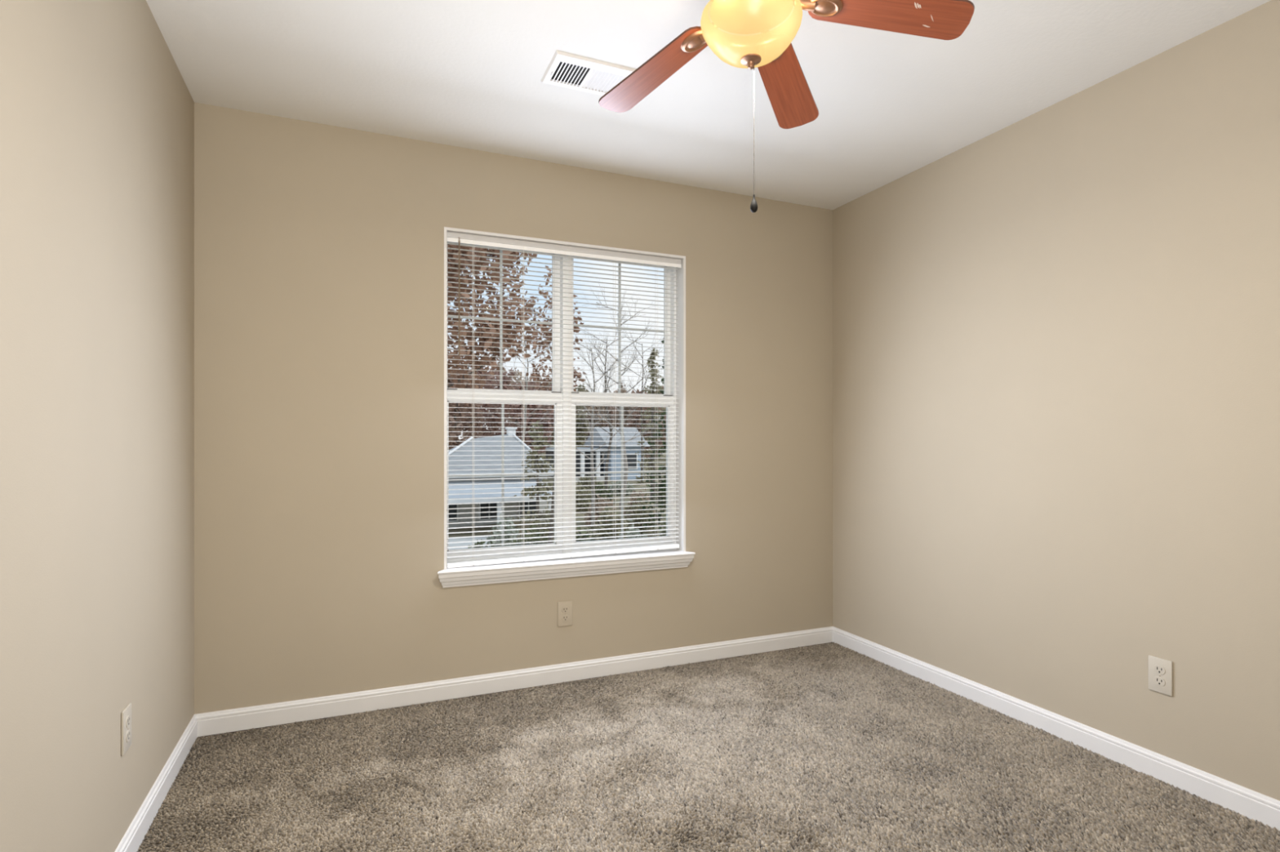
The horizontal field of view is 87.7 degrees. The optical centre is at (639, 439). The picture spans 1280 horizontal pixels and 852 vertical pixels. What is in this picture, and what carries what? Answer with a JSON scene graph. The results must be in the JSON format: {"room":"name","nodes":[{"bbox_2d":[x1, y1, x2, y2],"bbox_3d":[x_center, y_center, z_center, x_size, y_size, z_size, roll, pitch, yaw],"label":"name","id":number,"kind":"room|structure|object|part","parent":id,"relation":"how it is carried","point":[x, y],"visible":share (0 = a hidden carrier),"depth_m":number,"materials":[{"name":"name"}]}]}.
{"room":"empty bedroom","nodes":[
{"label":"empty bedroom","id":0,"kind":"room"},
{"bbox_2d":[0,0,194,851],"bbox_3d":[-1.030,-0.077,0.817,0.120,2.440,3.754,0,0,-23],"label":"wall","id":1,"kind":"structure","parent":0,"point":[97,108],"depth_m":1.56,"materials":[{"name":"beige paint"}]},
{"bbox_2d":[120,702,131,755],"bbox_3d":[-1.379,0.778,1.791,0.008,0.116,0.072,0,0,-23],"label":"wall outlet","id":2,"kind":"object","parent":1,"relation":"attached to","point":[126,715],"visible":1,"depth_m":1.78,"materials":[{"name":"beige plastic"}]},
{"bbox_2d":[125,715,130,727],"bbox_3d":[-1.376,0.758,1.792,0.002,0.027,0.034,0,0,-23],"label":"receptacle","id":3,"kind":"object","parent":2,"relation":"attached to","point":[127,717],"depth_m":1.79,"materials":[{"name":"beige plastic"}]},
{"bbox_2d":[125,729,130,742],"bbox_3d":[-1.376,0.797,1.792,0.002,0.027,0.034,0,0,-23],"label":"receptacle","id":4,"kind":"object","parent":2,"relation":"attached to","point":[127,731],"depth_m":1.79,"materials":[{"name":"beige plastic"}]},
{"bbox_2d":[114,715,197,851],"bbox_3d":[-0.993,1.101,0.898,0.013,0.084,3.634,0,0,-23],"label":"baseboard","id":5,"kind":"structure","parent":1,"relation":"attached to","point":[134,836],"depth_m":2.05,"materials":[{"name":"white paint"}]},
{"bbox_2d":[194,102,832,714],"bbox_3d":[-0.352,-0.077,3.260,3.295,2.440,0.200,0,0,-23],"label":"wall","id":6,"kind":"structure","parent":0,"point":[319,248],"depth_m":2.87,"materials":[{"name":"beige paint"}]},
{"bbox_2d":[194,626,832,737],"bbox_3d":[-0.310,1.101,3.162,3.055,0.084,0.013,0,0,-23],"label":"baseboard","id":7,"kind":"structure","parent":6,"relation":"attached to","point":[307,709],"depth_m":2.99,"materials":[{"name":"white paint"}]},
{"bbox_2d":[557,600,572,626],"bbox_3d":[-0.353,0.824,3.146,0.072,0.116,0.008,0,0,-23],"label":"wall outlet","id":8,"kind":"object","parent":6,"relation":"attached to","point":[564,608],"visible":1,"depth_m":3.14,"materials":[{"name":"beige plastic"}]},
{"bbox_2d":[561,606,568,613],"bbox_3d":[-0.352,0.804,3.143,0.034,0.027,0.002,0,0,-23],"label":"receptacle","id":9,"kind":"object","parent":8,"relation":"attached to","point":[564,609],"depth_m":3.14,"materials":[{"name":"beige plastic"}]},
{"bbox_2d":[561,614,568,621],"bbox_3d":[-0.352,0.844,3.143,0.034,0.027,0.002,0,0,-23],"label":"receptacle","id":10,"kind":"object","parent":8,"relation":"attached to","point":[564,617],"depth_m":3.14,"materials":[{"name":"beige plastic"}]},
{"bbox_2d":[437,226,695,587],"bbox_3d":[-0.344,-0.141,3.235,1.256,1.585,0.241,0,0,-23],"label":"window","id":11,"kind":"structure","parent":6,"relation":"in","point":[678,557],"depth_m":3.24,"materials":[{"name":"white paint"}]},
{"bbox_3d":[-0.648,-0.554,3.180,0.542,0.725,0.032,0,0,-23],"label":"sash","id":12,"kind":"part","parent":11,"relation":"part of","materials":[{"name":"white plastic"}]},
{"bbox_3d":[-0.633,0.163,3.146,0.542,0.776,0.032,0,0,-23],"label":"sash","id":13,"kind":"part","parent":11,"relation":"part of","materials":[{"name":"white plastic"}]},
{"bbox_2d":[446,231,681,568],"bbox_3d":[-0.325,-0.174,3.189,1.162,1.492,0.040,0,0,-23],"label":"window blind","id":14,"kind":"object","parent":11,"relation":"attached to","point":[451,237],"visible":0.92,"depth_m":3.18,"materials":[{"name":"white plastic"}]},
{"bbox_3d":[-0.542,-0.178,3.102,0.007,1.436,0.028,0,0,-23],"label":"ladder cord","id":15,"kind":"part","parent":14,"relation":"part of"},
{"bbox_3d":[-0.331,0.554,3.188,1.148,0.035,0.026,0,0,-23],"label":"rail","id":16,"kind":"part","parent":14,"relation":"part of","materials":[{"name":"white plastic"}]},
{"bbox_3d":[-0.333,-0.179,3.192,0.007,1.433,0.028,0,0,-23],"label":"ladder cord","id":17,"kind":"part","parent":14,"relation":"part of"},
{"bbox_3d":[-0.123,-0.180,3.282,0.007,1.431,0.028,0,0,-23],"label":"ladder cord","id":18,"kind":"part","parent":14,"relation":"part of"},
{"bbox_3d":[0.086,-0.182,3.372,0.007,1.429,0.028,0,0,-23],"label":"ladder cord","id":19,"kind":"part","parent":14,"relation":"part of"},
{"bbox_3d":[-0.353,0.584,3.256,1.192,0.022,0.197,0,0,-23],"label":"sill","id":20,"kind":"part","parent":11,"relation":"part of","materials":[{"name":"white paint"}]},
{"bbox_3d":[-0.104,-0.554,3.414,0.562,0.725,0.032,0,0,-23],"label":"sash","id":21,"kind":"part","parent":11,"relation":"part of","materials":[{"name":"white plastic"}]},
{"bbox_3d":[-0.089,0.163,3.379,0.562,0.776,0.032,0,0,-23],"label":"sash","id":22,"kind":"part","parent":11,"relation":"part of","materials":[{"name":"white plastic"}]},
{"bbox_2d":[140,642,1267,851],"bbox_3d":[0.646,1.220,0.938,3.295,0.146,5.254,0,0,-23],"label":"floor","id":23,"kind":"structure","parent":0,"point":[372,822],"depth_m":2.22,"materials":[{"name":"beige carpet"}]},
{"bbox_2d":[136,642,1279,851],"bbox_3d":[0.242,1.140,1.877,3.029,0.019,2.784,0,0,-23],"label":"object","id":24,"kind":"structure","parent":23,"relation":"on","point":[1100,787],"depth_m":2.23,"materials":[{"name":"beige carpet"}]},
{"bbox_2d":[146,0,1271,209],"bbox_3d":[0.646,-1.357,0.938,3.295,0.120,5.254,0,0,-23],"label":"ceiling","id":25,"kind":"structure","parent":0,"point":[463,73],"depth_m":2.37,"materials":[{"name":"white paint"}]},
{"bbox_2d":[541,50,635,95],"bbox_3d":[-0.180,-1.290,2.376,0.300,0.014,0.204,0,0,-23],"label":"ceiling vent","id":26,"kind":"object","parent":25,"relation":"in","point":[571,71],"visible":0.91,"depth_m":2.35,"materials":[{"name":"white metal"}]},
{"bbox_2d":[598,0,974,213],"bbox_3d":[0.264,-0.940,1.694,1.014,0.714,1.031,0,0,-23],"label":"ceiling fan","id":27,"kind":"object","parent":25,"relation":"hanging from","point":[750,34],"visible":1,"depth_m":1.70,"materials":[{"name":"brown wood"}]},
{"bbox_3d":[0.043,-1.073,1.949,0.401,0.006,0.129,-16,-4,43],"label":"blade","id":28,"kind":"part","parent":27,"relation":"part of","materials":[{"name":"brown wood"}]},
{"bbox_3d":[0.285,-1.040,1.713,0.258,0.125,0.258,0,0,-23],"label":"lamp shade","id":29,"kind":"part","parent":27,"relation":"part of","materials":[{"name":"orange glass"}]},
{"bbox_3d":[0.292,-0.800,1.713,0.005,0.350,0.003,0,0,-1],"label":"pull chain","id":30,"kind":"part","parent":27,"relation":"part of","materials":[{"name":"metal"}]},
{"bbox_3d":[0.439,-1.073,2.014,0.129,0.006,0.401,-8,-15,25],"label":"blade","id":31,"kind":"part","parent":27,"relation":"part of","materials":[{"name":"brown wood"}]},
{"bbox_3d":[0.621,-1.073,1.673,0.401,0.006,0.129,12,-6,7],"label":"blade","id":32,"kind":"part","parent":27,"relation":"part of","materials":[{"name":"brown wood"}]},
{"bbox_2d":[832,0,1279,800],"bbox_3d":[1.887,-0.077,2.070,0.120,2.440,3.754,0,0,-23],"label":"wall","id":33,"kind":"structure","parent":0,"point":[1056,334],"depth_m":2.47,"materials":[{"name":"beige paint"}]},
{"bbox_2d":[832,626,1279,831],"bbox_3d":[1.802,1.101,2.099,0.013,0.084,3.634,0,0,-23],"label":"baseboard","id":34,"kind":"structure","parent":33,"relation":"attached to","point":[1251,804],"depth_m":2.44,"materials":[{"name":"white paint"}]},
{"bbox_2d":[1148,655,1172,696],"bbox_3d":[1.746,0.793,2.237,0.008,0.116,0.072,0,0,-23],"label":"wall outlet","id":35,"kind":"object","parent":33,"relation":"attached to","point":[1160,670],"visible":1,"depth_m":2.23,"materials":[{"name":"beige plastic"}]},
{"bbox_2d":[1154,665,1165,674],"bbox_3d":[1.743,0.773,2.236,0.002,0.027,0.034,0,0,-23],"label":"receptacle","id":36,"kind":"object","parent":35,"relation":"attached to","point":[1158,669],"depth_m":2.23,"materials":[{"name":"beige plastic"}]},
{"bbox_2d":[1154,676,1165,686],"bbox_3d":[1.743,0.812,2.236,0.002,0.027,0.034,0,0,-23],"label":"receptacle","id":37,"kind":"object","parent":35,"relation":"attached to","point":[1158,681],"depth_m":2.23,"materials":[{"name":"beige plastic"}]},
{"label":"outside","id":38,"kind":"structure","parent":0,"visible":0},
{"bbox_2d":[448,536,490,549],"bbox_3d":[-6.751,4.292,23.820,3.570,0.698,6.620,0,0,-16],"label":"driveway","id":39,"kind":"structure","parent":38,"point":[483,538],"depth_m":25.92,"materials":[{"name":"grey concrete"}]},
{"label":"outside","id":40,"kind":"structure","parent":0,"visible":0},
{"bbox_2d":[448,441,666,544],"bbox_3d":[12.736,2.225,59.021,110.000,4.594,90.000,0,0,-23],"label":"ground","id":41,"kind":"structure","parent":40,"point":[577,519],"depth_m":31.96,"materials":[{"name":"green plant"}]},
{"bbox_2d":[448,362,472,447],"bbox_3d":[-19.058,-2.880,65.070,4.412,9.543,4.621,0,0,31],"label":"autumn tree","id":42,"kind":"object","parent":41,"relation":"on","point":[451,362],"visible":0.02,"depth_m":64.93,"materials":[{"name":"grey plant"}]},
{"bbox_2d":[447,366,484,449],"bbox_3d":[-14.385,-1.673,52.628,4.327,8.665,4.407,0,0,-23],"label":"autumn tree","id":43,"kind":"object","parent":41,"relation":"on","point":[461,425],"visible":0.3,"depth_m":52.19,"materials":[{"name":"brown plant"}]},
{"bbox_2d":[461,368,497,438],"bbox_3d":[-17.867,-3.225,72.685,5.022,9.365,4.681,0,0,-23],"label":"autumn tree","id":44,"kind":"object","parent":41,"relation":"on","point":[469,369],"visible":0.02,"depth_m":72.65,"materials":[{"name":"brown plant"}]},
{"bbox_2d":[467,539,495,548],"bbox_3d":[-4.743,3.736,19.764,1.439,1.525,1.576,0,0,27],"label":"shrub","id":45,"kind":"object","parent":41,"relation":"on","point":[480,543],"visible":0.02,"depth_m":19.80,"materials":[{"name":"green plant"}]},
{"bbox_2d":[466,361,516,437],"bbox_3d":[-13.327,-2.595,60.130,4.420,9.485,4.260,0,0,-40],"label":"autumn tree","id":46,"kind":"object","parent":41,"relation":"on","point":[490,433],"visible":0.42,"depth_m":59.60,"materials":[{"name":"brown plant"}]},
{"bbox_2d":[447,244,551,388],"bbox_3d":[-3.846,-0.586,12.730,5.378,10.151,4.108,0,0,-41],"label":"oak tree","id":47,"kind":"object","parent":41,"relation":"on","point":[482,383],"visible":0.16,"depth_m":12.48,"materials":[{"name":"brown plant"}]},
{"bbox_2d":[448,427,554,529],"bbox_3d":[-7.521,1.727,31.434,6.295,4.648,8.300,0,0,-23],"label":"house","id":48,"kind":"structure","parent":41,"relation":"on","point":[509,436],"depth_m":30.00,"materials":[{"name":"grey"}]},
{"bbox_3d":[-8.438,3.143,29.266,0.760,0.860,0.040,0,0,-23],"label":"pane","id":49,"kind":"part","parent":48,"relation":"part of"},
{"bbox_3d":[-6.784,3.143,29.976,0.760,0.860,0.040,0,0,-23],"label":"pane","id":50,"kind":"part","parent":48,"relation":"part of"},
{"bbox_3d":[-5.884,3.297,27.882,0.180,1.508,0.180,0,0,-23],"label":"porch post","id":51,"kind":"part","parent":48,"relation":"part of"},
{"bbox_3d":[-5.130,3.143,30.687,0.760,0.860,0.040,0,0,-23],"label":"pane","id":52,"kind":"part","parent":48,"relation":"part of","materials":[{"name":"glass"}]},
{"bbox_3d":[-3.863,3.297,28.750,0.180,1.508,0.180,0,0,-23],"label":"porch post","id":53,"kind":"part","parent":48,"relation":"part of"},
{"bbox_2d":[485,513,526,546],"bbox_3d":[-4.833,3.563,23.626,1.667,1.950,1.581,0,0,36],"label":"shrub","id":54,"kind":"object","parent":41,"relation":"on","point":[508,527],"visible":0.28,"depth_m":23.48,"materials":[{"name":"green plant"}]},
{"bbox_2d":[494,363,537,439],"bbox_3d":[-12.626,-2.946,67.645,4.281,9.902,4.662,0,0,44],"label":"autumn tree","id":55,"kind":"object","parent":41,"relation":"on","point":[498,364],"visible":0.07,"depth_m":67.29,"materials":[{"name":"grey plant"}]},
{"bbox_2d":[481,306,553,442],"bbox_3d":[-7.779,-3.082,43.513,5.613,12.698,5.178,0,0,-23],"label":"bare tree","id":56,"kind":"object","parent":41,"relation":"on","point":[526,379],"visible":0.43,"depth_m":43.46,"materials":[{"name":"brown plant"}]},
{"bbox_2d":[492,378,554,454],"bbox_3d":[-9.079,-1.155,54.995,5.331,7.791,4.028,0,0,32],"label":"autumn tree","id":57,"kind":"object","parent":41,"relation":"on","point":[529,421],"visible":0.31,"depth_m":54.40,"materials":[{"name":"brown plant"}]},
{"bbox_2d":[512,521,548,545],"bbox_3d":[-3.304,3.528,20.332,1.554,2.019,1.521,0,0,-23],"label":"shrub","id":58,"kind":"object","parent":41,"relation":"on","point":[531,526],"visible":0.09,"depth_m":20.33,"materials":[{"name":"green plant"}]},
{"bbox_2d":[512,420,554,534],"bbox_3d":[-4.127,1.732,26.721,1.812,4.952,1.884,0,0,-23],"label":"evergreen tree","id":59,"kind":"object","parent":41,"relation":"on","point":[533,435],"visible":0.77,"depth_m":26.67,"materials":[{"name":"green plant"}]},
{"bbox_2d":[533,382,554,447],"bbox_3d":[-10.494,-2.600,76.490,4.022,8.482,5.006,0,0,0],"label":"autumn tree","id":60,"kind":"object","parent":41,"relation":"on","point":[540,388],"visible":0.04,"depth_m":75.60,"materials":[{"name":"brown plant"}]},
{"bbox_2d":[514,266,586,543],"bbox_3d":[-2.360,-0.115,17.689,1.702,8.947,1.878,0,0,-38],"label":"oak tree","id":61,"kind":"object","parent":41,"relation":"on","point":[545,383],"visible":0.43,"depth_m":17.46,"materials":[{"name":"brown plant"}]},
{"bbox_2d":[537,507,576,543],"bbox_3d":[-3.015,3.274,24.334,1.622,2.534,1.512,0,0,20],"label":"shrub","id":62,"kind":"object","parent":41,"relation":"on","point":[544,530],"visible":0.06,"depth_m":24.26,"materials":[{"name":"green plant"}]},
{"bbox_2d":[544,382,591,447],"bbox_3d":[-6.978,-1.830,63.029,4.814,8.392,4.360,0,0,-23],"label":"autumn tree","id":63,"kind":"object","parent":41,"relation":"on","point":[579,427],"visible":0.25,"depth_m":62.47,"materials":[{"name":"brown plant"}]},
{"bbox_2d":[575,486,591,513],"bbox_3d":[-3.197,3.218,35.112,1.950,1.498,1.880,0,0,-23],"label":"shrub","id":64,"kind":"object","parent":41,"relation":"on","point":[578,492],"visible":0.41,"depth_m":34.75,"materials":[{"name":"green plant"}]},
{"bbox_2d":[575,526,595,541],"bbox_3d":[-1.779,3.683,20.991,1.470,1.934,1.528,0,0,-23],"label":"shrub","id":65,"kind":"object","parent":41,"relation":"on","point":[578,527],"visible":0.06,"depth_m":21.05,"materials":[{"name":"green plant"}]},
{"bbox_2d":[576,475,599,491],"bbox_3d":[-3.447,2.981,44.167,1.952,1.345,1.952,0,0,-23],"label":"shrub","id":66,"kind":"object","parent":41,"relation":"on","point":[582,483],"visible":0.39,"depth_m":43.90,"materials":[{"name":"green plant"}]},
{"bbox_2d":[548,325,628,532],"bbox_3d":[-2.244,-0.583,28.889,4.167,9.385,3.821,0,0,-23],"label":"bare tree","id":67,"kind":"object","parent":41,"relation":"on","point":[593,487],"visible":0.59,"depth_m":29.02,"materials":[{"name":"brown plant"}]},
{"bbox_2d":[575,388,611,447],"bbox_3d":[-5.503,-1.794,70.313,4.833,7.449,4.677,0,0,-23],"label":"autumn tree","id":68,"kind":"object","parent":41,"relation":"on","point":[603,423],"visible":0.19,"depth_m":69.79,"materials":[{"name":"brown plant"}]},
{"bbox_2d":[545,426,649,482],"bbox_3d":[-3.387,1.156,51.332,6.600,4.200,5.800,0,0,-23],"label":"house","id":69,"kind":"structure","parent":41,"relation":"on","point":[630,433],"depth_m":49.91,"materials":[{"name":"blue"}]},
{"bbox_3d":[-4.202,2.081,48.669,0.260,2.350,0.250,0,0,-23],"label":"porch post","id":70,"kind":"part","parent":69,"relation":"part of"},
{"bbox_3d":[-3.099,2.081,49.142,0.260,2.350,0.250,0,0,-23],"label":"porch post","id":71,"kind":"part","parent":69,"relation":"part of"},
{"bbox_3d":[-0.672,1.656,49.701,0.900,1.000,0.040,0,0,-23],"label":"pane","id":72,"kind":"part","parent":69,"relation":"part of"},
{"bbox_2d":[582,482,615,506],"bbox_3d":[-2.239,3.076,36.624,1.665,1.420,1.780,0,0,12],"label":"shrub","id":73,"kind":"object","parent":41,"relation":"on","point":[599,491],"visible":0.37,"depth_m":36.42,"materials":[{"name":"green plant"}]},
{"bbox_2d":[583,494,618,527],"bbox_3d":[-1.740,3.335,30.833,1.750,1.595,1.734,0,0,-23],"label":"shrub","id":74,"kind":"object","parent":41,"relation":"on","point":[601,500],"visible":0.34,"depth_m":30.57,"materials":[{"name":"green plant"}]},
{"bbox_2d":[588,505,627,540],"bbox_3d":[-1.129,3.472,25.243,1.723,1.929,1.644,0,0,-23],"label":"shrub","id":75,"kind":"object","parent":41,"relation":"on","point":[603,513],"visible":0.41,"depth_m":25.00,"materials":[{"name":"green plant"}]},
{"bbox_3d":[-1.064,3.564,25.073,1.034,1.547,0.752,0,0,-35],"label":"stem","id":76,"kind":"part","parent":75,"relation":"part of","materials":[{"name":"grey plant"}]},
{"bbox_2d":[578,326,640,493],"bbox_3d":[-1.874,-1.936,40.497,4.496,11.078,4.321,0,0,-15],"label":"bare tree","id":77,"kind":"object","parent":41,"relation":"on","point":[606,482],"visible":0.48,"depth_m":41.00,"materials":[{"name":"grey plant"}]},
{"bbox_2d":[595,389,626,426],"bbox_3d":[-3.457,-2.279,79.208,4.262,7.575,4.519,0,0,24],"label":"autumn tree","id":78,"kind":"object","parent":41,"relation":"on","point":[611,411],"visible":0.11,"depth_m":78.20,"materials":[{"name":"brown plant"}]},
{"bbox_2d":[580,284,661,509],"bbox_3d":[-1.241,-2.483,35.174,5.573,12.594,5.405,0,0,9],"label":"bare tree","id":79,"kind":"object","parent":41,"relation":"on","point":[625,462],"visible":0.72,"depth_m":35.39,"materials":[{"name":"grey plant"}]},
{"bbox_2d":[607,477,634,496],"bbox_3d":[-1.215,3.098,42.492,1.857,1.304,1.910,0,0,4],"label":"shrub","id":80,"kind":"object","parent":41,"relation":"on","point":[615,486],"visible":0.47,"depth_m":42.08,"materials":[{"name":"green plant"}]},
{"bbox_2d":[613,383,649,426],"bbox_3d":[-0.791,-2.346,72.526,4.735,8.404,4.145,0,0,-23],"label":"autumn tree","id":81,"kind":"object","parent":41,"relation":"on","point":[622,392],"visible":0.1,"depth_m":71.92,"materials":[{"name":"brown plant"}]},
{"bbox_2d":[618,519,647,538],"bbox_3d":[-0.244,3.560,21.680,1.563,1.991,1.476,0,0,26],"label":"shrub","id":82,"kind":"object","parent":41,"relation":"on","point":[630,520],"visible":0.09,"depth_m":21.68,"materials":[{"name":"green plant"}]},
{"bbox_2d":[608,326,663,484],"bbox_3d":[0.046,-2.744,48.577,5.352,12.108,5.332,0,0,12],"label":"bare tree","id":83,"kind":"object","parent":41,"relation":"on","point":[642,357],"visible":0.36,"depth_m":48.09,"materials":[{"name":"grey plant"}]},
{"bbox_2d":[623,487,656,518],"bbox_3d":[-0.025,3.213,33.736,1.722,1.628,1.826,0,0,-23],"label":"shrub","id":84,"kind":"object","parent":41,"relation":"on","point":[636,495],"visible":0.27,"depth_m":33.59,"materials":[{"name":"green plant"}]},
{"bbox_2d":[624,493,659,538],"bbox_3d":[0.081,3.341,28.336,1.588,2.031,1.688,0,0,-23],"label":"shrub","id":85,"kind":"object","parent":41,"relation":"on","point":[639,499],"visible":0.57,"depth_m":28.10,"materials":[{"name":"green plant"}]},
{"bbox_3d":[0.026,3.416,28.313,0.945,1.716,0.922,0,0,-23],"label":"stem","id":86,"kind":"part","parent":85,"relation":"part of","materials":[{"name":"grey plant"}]},
{"bbox_2d":[626,385,666,465],"bbox_3d":[0.765,-1.177,59.264,4.627,7.415,4.365,0,0,13],"label":"autumn tree","id":87,"kind":"object","parent":41,"relation":"on","point":[637,417],"visible":0.24,"depth_m":58.30,"materials":[{"name":"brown plant"}]},
{"bbox_2d":[634,347,666,498],"bbox_3d":[0.741,-0.908,40.054,2.461,9.200,2.503,0,0,25],"label":"evergreen tree","id":88,"kind":"object","parent":41,"relation":"on","point":[653,375],"visible":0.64,"depth_m":39.97,"materials":[{"name":"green plant"}]},
{"bbox_2d":[641,338,666,529],"bbox_3d":[1.209,0.063,26.646,2.538,8.615,2.227,0,0,-23],"label":"evergreen tree","id":89,"kind":"object","parent":41,"relation":"on","point":[662,415],"visible":0.25,"depth_m":26.52,"materials":[{"name":"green plant"}]},
{"bbox_2d":[653,472,666,508],"bbox_3d":[1.535,2.789,36.575,1.450,2.048,1.548,0,0,-23],"label":"shrub","id":90,"kind":"object","parent":41,"relation":"on","point":[660,494],"visible":0.16,"depth_m":36.36,"materials":[{"name":"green plant"}]},
{"bbox_2d":[654,385,665,440],"bbox_3d":[3.472,-1.760,67.236,4.205,7.849,4.238,0,0,-23],"label":"autumn tree","id":91,"kind":"object","parent":41,"relation":"on","point":[659,416],"visible":0.02,"depth_m":66.83,"materials":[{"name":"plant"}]},
{"bbox_2d":[658,514,666,536],"bbox_3d":[1.227,3.367,21.834,1.486,2.138,1.407,0,0,31],"label":"shrub","id":92,"kind":"object","parent":41,"relation":"on","point":[661,524],"visible":0.02,"depth_m":22.00,"materials":[{"name":"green plant"}]}
]}

